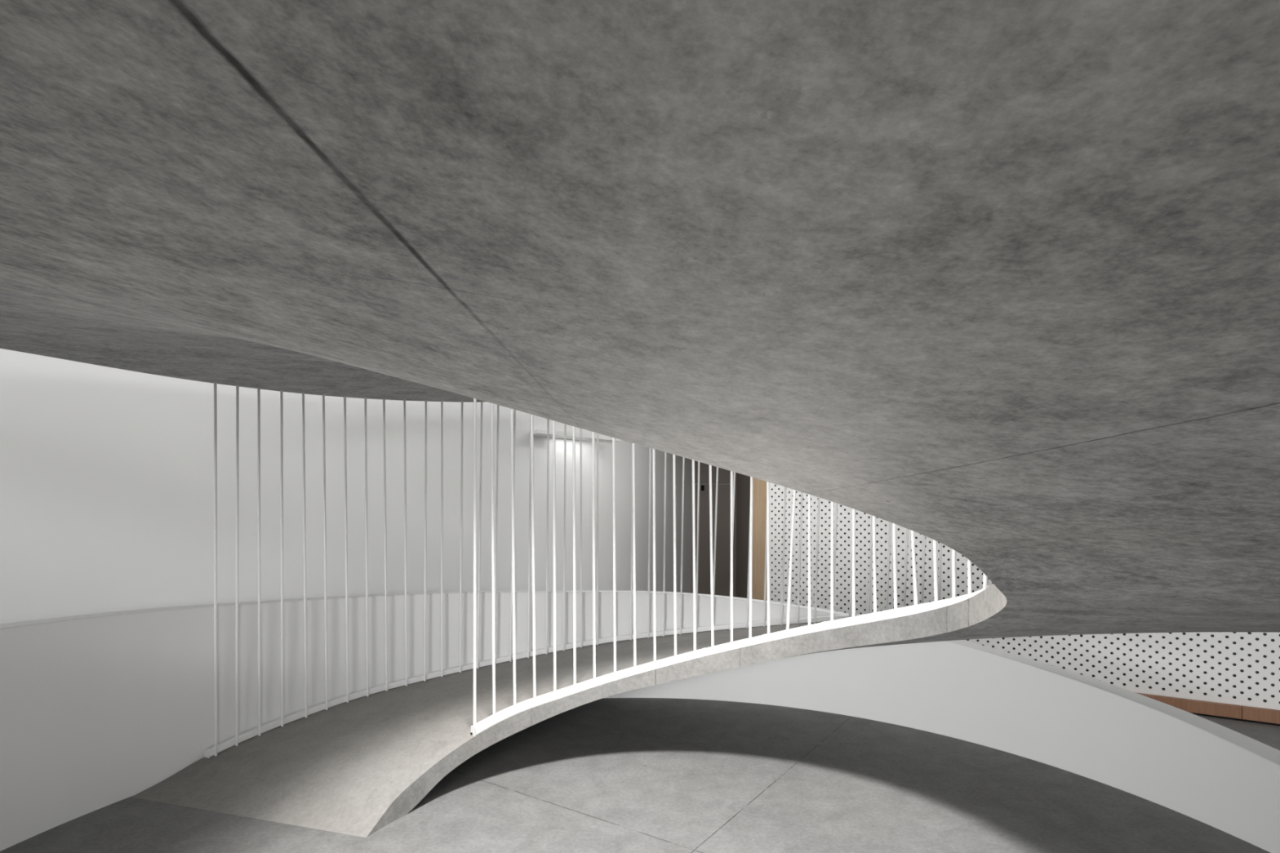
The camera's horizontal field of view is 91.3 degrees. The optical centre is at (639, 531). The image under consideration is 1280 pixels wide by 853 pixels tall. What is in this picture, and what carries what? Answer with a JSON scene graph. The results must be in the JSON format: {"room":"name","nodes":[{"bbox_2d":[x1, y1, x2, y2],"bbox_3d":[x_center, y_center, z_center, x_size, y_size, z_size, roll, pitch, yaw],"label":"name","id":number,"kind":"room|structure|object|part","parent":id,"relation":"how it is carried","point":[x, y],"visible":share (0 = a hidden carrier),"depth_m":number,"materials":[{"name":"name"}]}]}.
{"room":"spiral ramp hall","nodes":[
{"label":"spiral ramp hall","id":0,"kind":"room"},
{"bbox_2d":[0,348,692,624],"bbox_3d":[-2.921,-1.550,3.750,3.060,6.300,15.796,0,0,18],"label":"wall","id":1,"kind":"structure","parent":0,"point":[107,473],"depth_m":5.70,"materials":[{"name":"white paint"}]},
{"bbox_2d":[533,429,620,443],"bbox_3d":[-0.768,-1.154,7.553,1.110,0.052,0.220,0,0,-33],"label":"wall light","id":2,"kind":"object","parent":1,"relation":"attached to","point":[539,433],"visible":0.64,"depth_m":7.46,"materials":[{"name":"white metal"}]},
{"bbox_2d":[692,484,736,597],"bbox_3d":[1.376,0.404,10.495,1.152,2.392,0.070,0,0,0],"label":"door","id":3,"kind":"structure","parent":1,"relation":"in","point":[722,564],"depth_m":10.48,"materials":[{"name":"brown paint"}]},
{"bbox_2d":[694,460,736,484],"bbox_3d":[1.376,-2.754,10.505,1.152,3.892,0.050,0,0,0],"label":"trim","id":4,"kind":"structure","parent":1,"relation":"attached to","point":[724,475],"depth_m":10.48,"materials":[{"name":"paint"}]},
{"bbox_2d":[0,697,1279,852],"bbox_3d":[0.750,1.725,-1.000,17.500,0.250,28.000,0,0,0],"label":"floor","id":5,"kind":"structure","parent":0,"point":[604,775],"depth_m":3.64,"materials":[{"name":"concrete"}]},
{"bbox_2d":[0,0,1279,837],"bbox_3d":[-0.030,-0.352,2.843,6.516,4.224,6.516,0,0,0],"label":"ramp","id":6,"kind":"object","parent":5,"relation":"on","point":[996,283],"visible":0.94,"depth_m":0.45,"materials":[{"name":"concrete"}]},
{"bbox_2d":[204,382,942,758],"bbox_3d":[0.203,-0.094,4.906,6.016,3.203,2.180,0,0,6],"label":"railing","id":7,"kind":"object","parent":6,"relation":"on","point":[237,739],"visible":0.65,"depth_m":5.32,"materials":[{"name":"white metal"}]},
{"bbox_3d":[-2.836,0.247,4.181,0.019,2.501,0.020,0,0,0],"label":"rod","id":8,"kind":"part","parent":7,"relation":"part of","materials":[{"name":"white metal"}]},
{"bbox_3d":[-2.772,0.228,4.307,0.018,2.486,0.022,0,0,28],"label":"rod","id":9,"kind":"part","parent":7,"relation":"part of","materials":[{"name":"white metal"}]},
{"bbox_3d":[-2.699,0.210,4.436,0.018,2.471,0.022,0,0,31],"label":"rod","id":10,"kind":"part","parent":7,"relation":"part of","materials":[{"name":"white metal"}]},
{"bbox_3d":[-2.615,0.193,4.570,0.018,2.460,0.022,0,0,34],"label":"rod","id":11,"kind":"part","parent":7,"relation":"part of","materials":[{"name":"white metal"}]},
{"bbox_3d":[-2.520,0.175,4.704,0.017,2.447,0.038,0,0,37],"label":"rod","id":12,"kind":"part","parent":7,"relation":"part of","materials":[{"name":"white metal"}]},
{"bbox_3d":[-2.426,0.157,4.823,0.017,2.435,0.042,0,0,40],"label":"rod","id":13,"kind":"part","parent":7,"relation":"part of","materials":[{"name":"white metal"}]},
{"bbox_3d":[-2.321,0.138,4.944,0.017,2.425,0.040,0,0,43],"label":"rod","id":14,"kind":"part","parent":7,"relation":"part of","materials":[{"name":"white metal"}]},
{"bbox_3d":[-2.210,0.122,5.059,0.035,2.421,0.017,0,0,-45],"label":"rod","id":15,"kind":"part","parent":7,"relation":"part of","materials":[{"name":"white metal"}]},
{"bbox_3d":[-2.100,0.107,5.162,0.041,2.417,0.017,0,0,-42],"label":"rod","id":16,"kind":"part","parent":7,"relation":"part of","materials":[{"name":"white metal"}]},
{"bbox_3d":[-1.974,0.090,5.268,0.032,2.415,0.017,0,0,-39],"label":"rod","id":17,"kind":"part","parent":7,"relation":"part of","materials":[{"name":"white metal"}]},
{"bbox_3d":[-1.841,0.073,5.369,0.026,2.414,0.017,0,0,-36],"label":"rod","id":18,"kind":"part","parent":7,"relation":"part of","materials":[{"name":"white metal"}]},
{"bbox_3d":[-1.724,0.059,5.449,0.017,2.408,0.017,0,0,0],"label":"rod","id":19,"kind":"part","parent":7,"relation":"part of","materials":[{"name":"white metal"}]},
{"bbox_3d":[-1.581,0.041,5.537,0.033,2.406,0.018,0,0,-30],"label":"rod","id":20,"kind":"part","parent":7,"relation":"part of","materials":[{"name":"white metal"}]},
{"bbox_3d":[-1.437,0.023,5.615,0.052,2.405,0.018,0,0,-27],"label":"rod","id":21,"kind":"part","parent":7,"relation":"part of","materials":[{"name":"white metal"}]},
{"bbox_3d":[-1.304,0.006,5.678,0.054,2.402,0.018,0,0,-24],"label":"rod","id":22,"kind":"part","parent":7,"relation":"part of","materials":[{"name":"white metal"}]},
{"bbox_3d":[-1.166,-0.013,5.736,0.058,2.400,0.018,0,0,-21],"label":"rod","id":23,"kind":"part","parent":7,"relation":"part of","materials":[{"name":"white metal"}]},
{"bbox_3d":[-1.019,-0.032,5.790,0.045,2.394,0.017,0,0,-19],"label":"rod","id":24,"kind":"part","parent":7,"relation":"part of","materials":[{"name":"white metal"}]},
{"bbox_3d":[0.203,0.926,4.906,6.016,1.162,2.180,0,0,6],"label":"rail","id":25,"kind":"part","parent":7,"relation":"part of","materials":[{"name":"white metal"}]},
{"bbox_3d":[-0.863,-0.053,5.838,0.035,2.388,0.017,0,0,-16],"label":"rod","id":26,"kind":"part","parent":7,"relation":"part of","materials":[{"name":"white metal"}]},
{"bbox_3d":[-0.707,-0.074,5.877,0.032,2.383,0.017,0,0,-13],"label":"rod","id":27,"kind":"part","parent":7,"relation":"part of","materials":[{"name":"white metal"}]},
{"bbox_3d":[-0.556,-0.095,5.907,0.021,2.376,0.018,0,0,0],"label":"rod","id":28,"kind":"part","parent":7,"relation":"part of","materials":[{"name":"white metal"}]},
{"bbox_3d":[-0.402,-0.115,5.929,0.021,2.374,0.018,0,0,0],"label":"rod","id":29,"kind":"part","parent":7,"relation":"part of","materials":[{"name":"white metal"}]},
{"bbox_3d":[-0.239,-0.135,5.944,0.026,2.372,0.018,0,0,0],"label":"rod","id":30,"kind":"part","parent":7,"relation":"part of","materials":[{"name":"white metal"}]},
{"bbox_3d":[-0.074,-0.155,5.951,0.039,2.373,0.018,0,0,0],"label":"rod","id":31,"kind":"part","parent":7,"relation":"part of","materials":[{"name":"white metal"}]},
{"bbox_3d":[0.091,-0.176,5.949,0.042,2.373,0.018,0,0,0],"label":"rod","id":32,"kind":"part","parent":7,"relation":"part of","materials":[{"name":"white metal"}]},
{"bbox_3d":[0.236,-0.194,5.940,0.045,2.373,0.018,0,0,5],"label":"rod","id":33,"kind":"part","parent":7,"relation":"part of","materials":[{"name":"white metal"}]},
{"bbox_3d":[0.405,-0.215,5.920,0.060,2.375,0.018,0,0,8],"label":"rod","id":34,"kind":"part","parent":7,"relation":"part of","materials":[{"name":"white metal"}]},
{"bbox_3d":[0.549,-0.234,5.897,0.056,2.374,0.018,0,0,11],"label":"rod","id":35,"kind":"part","parent":7,"relation":"part of","materials":[{"name":"white metal"}]},
{"bbox_3d":[0.715,-0.255,5.860,0.089,2.378,0.018,0,0,14],"label":"rod","id":36,"kind":"part","parent":7,"relation":"part of","materials":[{"name":"white metal"}]},
{"bbox_3d":[0.870,-0.276,5.818,0.092,2.377,0.017,0,0,17],"label":"rod","id":37,"kind":"part","parent":7,"relation":"part of","materials":[{"name":"white metal"}]},
{"bbox_3d":[1.023,-0.297,5.767,0.088,2.376,0.017,0,0,20],"label":"rod","id":38,"kind":"part","parent":7,"relation":"part of","materials":[{"name":"white metal"}]},
{"bbox_3d":[1.165,-0.317,5.712,0.079,2.373,0.017,0,0,23],"label":"rod","id":39,"kind":"part","parent":7,"relation":"part of","materials":[{"name":"white metal"}]},
{"bbox_3d":[1.310,-0.339,5.647,0.085,2.372,0.017,0,0,26],"label":"rod","id":40,"kind":"part","parent":7,"relation":"part of","materials":[{"name":"white metal"}]},
{"bbox_3d":[1.446,-0.359,5.578,0.098,2.371,0.017,0,0,28],"label":"rod","id":41,"kind":"part","parent":7,"relation":"part of","materials":[{"name":"white metal"}]},
{"bbox_3d":[1.579,-0.380,5.502,0.104,2.370,0.017,0,0,31],"label":"rod","id":42,"kind":"part","parent":7,"relation":"part of","materials":[{"name":"white metal"}]},
{"bbox_3d":[1.712,-0.402,5.417,0.117,2.370,0.017,0,0,34],"label":"rod","id":43,"kind":"part","parent":7,"relation":"part of","materials":[{"name":"white metal"}]},
{"bbox_3d":[1.838,-0.422,5.326,0.123,2.370,0.017,0,0,37],"label":"rod","id":44,"kind":"part","parent":7,"relation":"part of","materials":[{"name":"white metal"}]},
{"bbox_3d":[1.957,-0.441,5.232,0.113,2.370,0.018,0,0,40],"label":"rod","id":45,"kind":"part","parent":7,"relation":"part of","materials":[{"name":"white metal"}]},
{"bbox_3d":[2.070,-0.461,5.133,0.120,2.372,0.018,0,0,43],"label":"rod","id":46,"kind":"part","parent":7,"relation":"part of","materials":[{"name":"white metal"}]},
{"bbox_3d":[2.170,-0.478,5.038,0.018,2.371,0.109,0,0,-45],"label":"rod","id":47,"kind":"part","parent":7,"relation":"part of","materials":[{"name":"white metal"}]},
{"bbox_3d":[2.263,-0.496,4.940,0.018,2.368,0.097,0,0,-42],"label":"rod","id":48,"kind":"part","parent":7,"relation":"part of","materials":[{"name":"white metal"}]},
{"bbox_3d":[2.346,-0.513,4.846,0.018,2.365,0.083,0,0,-40],"label":"rod","id":49,"kind":"part","parent":7,"relation":"part of","materials":[{"name":"white metal"}]},
{"bbox_2d":[470,398,990,736],"bbox_3d":[0.453,-0.357,3.704,2.907,3.283,1.096,0,0,29],"label":"railing","id":50,"kind":"object","parent":6,"relation":"on","point":[896,612],"visible":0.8,"depth_m":4.14,"materials":[{"name":"white metal"}]},
{"bbox_3d":[-1.050,0.114,3.979,0.020,2.312,0.020,0,0,0],"label":"rod","id":51,"kind":"part","parent":50,"relation":"part of","materials":[{"name":"white metal"}]},
{"bbox_3d":[-0.953,0.082,4.059,0.035,2.296,0.018,0,0,-37],"label":"rod","id":52,"kind":"part","parent":50,"relation":"part of","materials":[{"name":"white metal"}]},
{"bbox_3d":[-0.838,0.048,4.138,0.041,2.288,0.018,0,0,-32],"label":"rod","id":53,"kind":"part","parent":50,"relation":"part of","materials":[{"name":"white metal"}]},
{"bbox_3d":[-0.719,0.017,4.205,0.041,2.289,0.018,0,0,-27],"label":"rod","id":54,"kind":"part","parent":50,"relation":"part of","materials":[{"name":"white metal"}]},
{"bbox_3d":[-0.584,-0.016,4.265,0.027,2.296,0.018,0,0,-21],"label":"rod","id":55,"kind":"part","parent":50,"relation":"part of","materials":[{"name":"white metal"}]},
{"bbox_3d":[-0.453,-0.049,4.310,0.028,2.297,0.018,0,0,-16],"label":"rod","id":56,"kind":"part","parent":50,"relation":"part of","materials":[{"name":"white metal"}]},
{"bbox_3d":[-0.321,-0.083,4.341,0.028,2.294,0.018,0,0,-11],"label":"rod","id":57,"kind":"part","parent":50,"relation":"part of","materials":[{"name":"white metal"}]},
{"bbox_3d":[-0.180,-0.119,4.362,0.032,2.291,0.018,0,0,-6],"label":"rod","id":58,"kind":"part","parent":50,"relation":"part of","materials":[{"name":"white metal"}]},
{"bbox_3d":[-0.042,-0.155,4.369,0.032,2.288,0.018,0,0,0],"label":"rod","id":59,"kind":"part","parent":50,"relation":"part of","materials":[{"name":"white metal"}]},
{"bbox_3d":[0.099,-0.193,4.364,0.029,2.286,0.019,0,0,0],"label":"rod","id":60,"kind":"part","parent":50,"relation":"part of","materials":[{"name":"white metal"}]},
{"bbox_3d":[0.239,-0.232,4.345,0.033,2.281,0.018,0,0,10],"label":"rod","id":61,"kind":"part","parent":50,"relation":"part of","materials":[{"name":"white metal"}]},
{"bbox_3d":[0.370,-0.269,4.316,0.039,2.276,0.018,0,0,15],"label":"rod","id":62,"kind":"part","parent":50,"relation":"part of","materials":[{"name":"white metal"}]},
{"bbox_3d":[0.483,-0.302,4.280,0.049,2.270,0.018,0,0,20],"label":"rod","id":63,"kind":"part","parent":50,"relation":"part of","materials":[{"name":"white metal"}]},
{"bbox_3d":[0.450,0.751,3.694,2.902,1.066,1.077,0,0,29],"label":"rail","id":64,"kind":"part","parent":50,"relation":"part of","materials":[{"name":"white metal"}]},
{"bbox_3d":[0.619,-0.343,4.224,0.018,2.274,0.018,0,0,0],"label":"rod","id":65,"kind":"part","parent":50,"relation":"part of","materials":[{"name":"white metal"}]},
{"bbox_3d":[0.742,-0.382,4.159,0.039,2.277,0.018,0,0,30],"label":"rod","id":66,"kind":"part","parent":50,"relation":"part of","materials":[{"name":"white metal"}]},
{"bbox_3d":[0.838,-0.414,4.098,0.029,2.265,0.018,0,0,35],"label":"rod","id":67,"kind":"part","parent":50,"relation":"part of","materials":[{"name":"white metal"}]},
{"bbox_3d":[0.992,-0.470,3.974,0.144,2.301,0.018,0,0,42],"label":"rod","id":68,"kind":"part","parent":50,"relation":"part of","materials":[{"name":"white metal"}]},
{"bbox_3d":[1.058,-0.495,3.913,0.018,2.262,0.024,0,0,-45],"label":"rod","id":69,"kind":"part","parent":50,"relation":"part of","materials":[{"name":"white metal"}]},
{"bbox_3d":[1.166,-0.540,3.790,0.018,2.266,0.025,0,0,-38],"label":"rod","id":70,"kind":"part","parent":50,"relation":"part of","materials":[{"name":"white metal"}]},
{"bbox_3d":[1.253,-0.580,3.669,0.018,2.266,0.018,0,0,0],"label":"rod","id":71,"kind":"part","parent":50,"relation":"part of","materials":[{"name":"white metal"}]},
{"bbox_3d":[1.321,-0.616,3.552,0.018,2.257,0.057,0,0,-28],"label":"rod","id":72,"kind":"part","parent":50,"relation":"part of","materials":[{"name":"white metal"}]},
{"bbox_3d":[1.380,-0.654,3.426,0.018,2.255,0.075,0,0,-22],"label":"rod","id":73,"kind":"part","parent":50,"relation":"part of","materials":[{"name":"white metal"}]},
{"bbox_3d":[1.415,-0.682,3.327,0.018,2.232,0.169,0,0,-18],"label":"rod","id":74,"kind":"part","parent":50,"relation":"part of","materials":[{"name":"white metal"}]},
{"bbox_3d":[1.465,-0.733,3.146,0.018,2.253,0.096,0,0,-11],"label":"rod","id":75,"kind":"part","parent":50,"relation":"part of","materials":[{"name":"white metal"}]},
{"bbox_3d":[1.489,-0.779,2.981,0.018,2.270,0.045,0,0,-5],"label":"rod","id":76,"kind":"part","parent":50,"relation":"part of","materials":[{"name":"white metal"}]},
{"bbox_3d":[1.495,-0.810,2.870,0.019,2.259,0.091,0,0,0],"label":"rod","id":77,"kind":"part","parent":50,"relation":"part of","materials":[{"name":"white metal"}]},
{"bbox_3d":[1.488,-0.859,2.695,0.018,2.280,0.018,0,0,0],"label":"rod","id":78,"kind":"part","parent":50,"relation":"part of","materials":[{"name":"white metal"}]},
{"bbox_2d":[0,590,1279,852],"bbox_3d":[-0.030,1.038,3.557,6.694,1.124,5.267,0,0,0],"label":"wall","id":79,"kind":"structure","parent":5,"relation":"on","point":[98,710],"depth_m":4.23,"materials":[{"name":"white paint"}]},
{"bbox_2d":[736,472,750,598],"bbox_3d":[1.671,-1.550,9.308,0.120,6.300,2.444,0,0,0],"label":"wall","id":80,"kind":"structure","parent":0,"point":[743,482],"depth_m":9.84,"materials":[{"name":"brown paint"}]},
{"bbox_2d":[768,482,1279,710],"bbox_3d":[4.529,-1.550,5.869,7.200,6.300,0.120,0,0,37],"label":"wall","id":81,"kind":"structure","parent":0,"point":[1242,668],"depth_m":6.21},
{"bbox_2d":[751,477,767,600],"bbox_3d":[1.573,-1.550,8.112,0.221,6.300,0.170,0,0,37],"label":"trim","id":82,"kind":"structure","parent":81,"relation":"attached to","point":[759,486],"depth_m":8.04,"materials":[{"name":"brown wood"}]},
{"bbox_2d":[1134,692,1279,725],"bbox_3d":[4.473,1.541,5.788,7.190,0.118,0.074,0,0,37],"label":"baseboard","id":83,"kind":"structure","parent":81,"relation":"attached to","point":[1240,713],"depth_m":5.36,"materials":[{"name":"brown wood"}]}
]}

